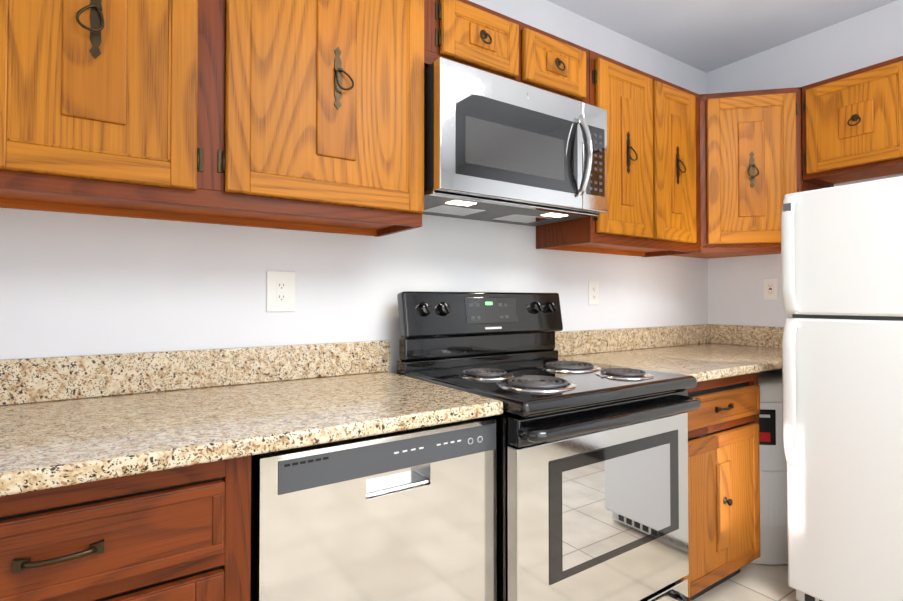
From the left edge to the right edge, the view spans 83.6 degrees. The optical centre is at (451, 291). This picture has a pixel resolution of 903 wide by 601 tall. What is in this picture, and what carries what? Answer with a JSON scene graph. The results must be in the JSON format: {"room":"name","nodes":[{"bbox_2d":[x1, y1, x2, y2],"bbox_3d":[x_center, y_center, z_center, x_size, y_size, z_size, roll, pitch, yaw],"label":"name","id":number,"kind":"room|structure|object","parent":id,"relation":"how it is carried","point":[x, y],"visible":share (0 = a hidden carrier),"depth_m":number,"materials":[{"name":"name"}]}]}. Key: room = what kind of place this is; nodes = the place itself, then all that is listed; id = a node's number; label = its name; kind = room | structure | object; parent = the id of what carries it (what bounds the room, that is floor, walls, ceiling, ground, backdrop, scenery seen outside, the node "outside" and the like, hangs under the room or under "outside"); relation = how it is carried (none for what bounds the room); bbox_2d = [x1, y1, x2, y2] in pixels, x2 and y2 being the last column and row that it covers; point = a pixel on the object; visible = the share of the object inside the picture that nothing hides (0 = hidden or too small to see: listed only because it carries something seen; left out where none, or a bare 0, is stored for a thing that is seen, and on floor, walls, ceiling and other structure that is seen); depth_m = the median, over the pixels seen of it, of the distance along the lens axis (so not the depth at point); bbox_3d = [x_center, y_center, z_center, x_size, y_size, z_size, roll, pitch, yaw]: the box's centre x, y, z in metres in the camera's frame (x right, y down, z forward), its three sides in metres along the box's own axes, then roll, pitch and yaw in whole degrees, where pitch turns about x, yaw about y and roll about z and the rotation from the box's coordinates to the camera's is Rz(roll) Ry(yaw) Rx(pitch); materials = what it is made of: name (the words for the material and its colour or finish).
{"room":"kitchen","nodes":[
{"label":"kitchen","id":0,"kind":"room"},
{"bbox_2d":[0,0,707,373],"bbox_3d":[-0.447,-0.073,1.781,4.970,2.550,0.120,1,-1,-34],"label":"wall","id":1,"kind":"structure","parent":0,"point":[78,284],"depth_m":1.67,"materials":[{"name":"paint"}]},
{"bbox_2d":[0,0,235,223],"bbox_3d":[-0.858,-0.591,1.234,0.517,0.770,0.336,1,-1,-34],"label":"upper cabinet","id":2,"kind":"object","parent":1,"relation":"attached to","point":[118,108],"depth_m":1.13,"materials":[{"name":"brown wood"}]},
{"bbox_2d":[266,271,295,311],"bbox_3d":[-0.550,0.000,1.633,0.092,0.132,0.009,1,-1,-34],"label":"electrical outlet","id":3,"kind":"object","parent":1,"relation":"attached to","point":[280,293],"visible":1,"depth_m":1.63,"materials":[{"name":"white plastic"}]},
{"bbox_2d":[220,0,423,236],"bbox_3d":[-0.434,-0.587,1.519,0.634,0.770,0.336,1,-1,-34],"label":"upper cabinet","id":4,"kind":"object","parent":1,"relation":"attached to","point":[304,115],"depth_m":1.40,"materials":[{"name":"brown wood"}]},
{"bbox_2d":[424,0,588,103],"bbox_3d":[0.156,-0.838,1.908,0.766,0.255,0.358,1,-1,-34],"label":"upper cabinet","id":5,"kind":"object","parent":1,"relation":"attached to","point":[470,33],"visible":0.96,"depth_m":1.74,"materials":[{"name":"brown wood"}]},
{"bbox_2d":[422,57,606,225],"bbox_3d":[0.187,-0.495,1.857,0.760,0.404,0.465,1,-1,-34],"label":"microwave","id":6,"kind":"object","parent":5,"relation":"attached to","point":[499,149],"visible":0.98,"depth_m":1.68,"materials":[{"name":"grey metal"}]},
{"bbox_2d":[588,281,598,304],"bbox_3d":[0.696,0.007,2.471,0.074,0.118,0.009,1,-1,-34],"label":"electrical outlet","id":7,"kind":"object","parent":1,"relation":"attached to","point":[593,292],"visible":1,"depth_m":2.46,"materials":[{"name":"white plastic"}]},
{"bbox_2d":[536,50,699,256],"bbox_3d":[0.803,-0.574,2.338,0.784,0.770,0.358,1,-1,-34],"label":"upper cabinet","id":8,"kind":"object","parent":1,"relation":"attached to","point":[653,184],"visible":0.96,"depth_m":2.19,"materials":[{"name":"brown wood"}]},
{"bbox_2d":[652,87,826,258],"bbox_3d":[1.464,-0.570,2.623,0.624,0.770,0.624,1,-1,-34],"label":"upper cabinet","id":9,"kind":"object","parent":1,"relation":"attached to","point":[751,159],"visible":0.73,"depth_m":2.39,"materials":[{"name":"brown wood"}]},
{"bbox_2d":[547,0,896,72],"bbox_3d":[0.592,-1.422,0.259,4.970,0.100,3.840,1,-1,-34],"label":"ceiling","id":10,"kind":"structure","parent":0,"point":[706,36],"depth_m":2.50,"materials":[{"name":"paint"}]},
{"bbox_2d":[692,563,798,600],"bbox_3d":[0.592,1.228,0.218,4.970,0.100,3.840,1,-1,-34],"label":"floor","id":11,"kind":"structure","parent":0,"point":[753,582],"depth_m":2.06,"materials":[{"name":"tile"}]},
{"bbox_2d":[0,456,250,600],"bbox_3d":[-0.802,0.753,1.067,0.587,0.876,0.642,1,-1,-34],"label":"base cabinet","id":12,"kind":"object","parent":11,"relation":"on","point":[179,534],"visible":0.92,"depth_m":0.85,"materials":[{"name":"brown wood"}]},
{"bbox_2d":[0,340,502,496],"bbox_3d":[-0.849,0.238,1.031,1.929,0.147,0.662,1,-1,-34],"label":"countertop","id":13,"kind":"structure","parent":12,"relation":"on","point":[68,420],"depth_m":1.23,"materials":[{"name":"stone"}]},
{"bbox_2d":[250,417,496,600],"bbox_3d":[-0.292,0.765,1.387,0.597,0.862,0.584,1,-1,-34],"label":"dishwasher","id":14,"kind":"object","parent":11,"relation":"on","point":[408,515],"visible":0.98,"depth_m":1.14,"materials":[{"name":"grey metal"}]},
{"bbox_2d":[397,291,700,600],"bbox_3d":[0.317,0.600,1.719,0.772,1.203,0.719,1,-1,-34],"label":"range","id":15,"kind":"object","parent":11,"relation":"on","point":[591,481],"visible":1,"depth_m":1.50,"materials":[{"name":"black metal"}]},
{"bbox_2d":[684,372,759,600],"bbox_3d":[0.868,0.771,2.174,0.637,0.876,0.668,1,-1,-34],"label":"base cabinet","id":16,"kind":"object","parent":11,"relation":"on","point":[723,485],"visible":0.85,"depth_m":1.92,"materials":[{"name":"brown wood"}]},
{"bbox_2d":[554,324,783,381],"bbox_3d":[1.166,0.259,2.387,1.366,0.147,0.662,1,-1,-34],"label":"countertop","id":17,"kind":"structure","parent":16,"relation":"on","point":[703,352],"depth_m":2.46,"materials":[{"name":"stone"}]},
{"bbox_2d":[750,370,787,564],"bbox_3d":[1.411,0.789,2.512,0.608,0.841,0.590,1,-1,-34],"label":"water heater","id":18,"kind":"object","parent":11,"relation":"on","point":[773,510],"visible":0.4,"depth_m":2.22,"materials":[{"name":"white metal"}]},
{"bbox_2d":[781,176,902,600],"bbox_3d":[1.800,0.403,1.843,0.824,1.601,0.750,1,-1,-34],"label":"refrigerator","id":19,"kind":"object","parent":11,"relation":"on","point":[842,293],"visible":1,"depth_m":1.79,"materials":[{"name":"painted metal"},{"name":"plastic"},{"name":"rubber"}]},
{"bbox_2d":[706,0,902,371],"bbox_3d":[2.637,-0.077,1.542,0.120,2.550,3.720,1,-1,-34],"label":"wall","id":20,"kind":"structure","parent":0,"point":[860,41],"depth_m":2.73,"materials":[{"name":"paint"}]},
{"bbox_2d":[763,278,777,299],"bbox_3d":[1.741,-0.013,2.757,0.009,0.118,0.074,1,-1,-34],"label":"electrical outlet","id":21,"kind":"object","parent":20,"relation":"attached to","point":[770,288],"visible":1,"depth_m":2.75,"materials":[{"name":"white plastic"}]},
{"bbox_2d":[802,56,902,187],"bbox_3d":[1.976,-0.743,2.102,0.358,0.440,0.809,1,-1,-34],"label":"upper cabinet","id":22,"kind":"object","parent":20,"relation":"attached to","point":[852,125],"visible":1,"depth_m":2.19,"materials":[{"name":"brown wood"}]}
]}

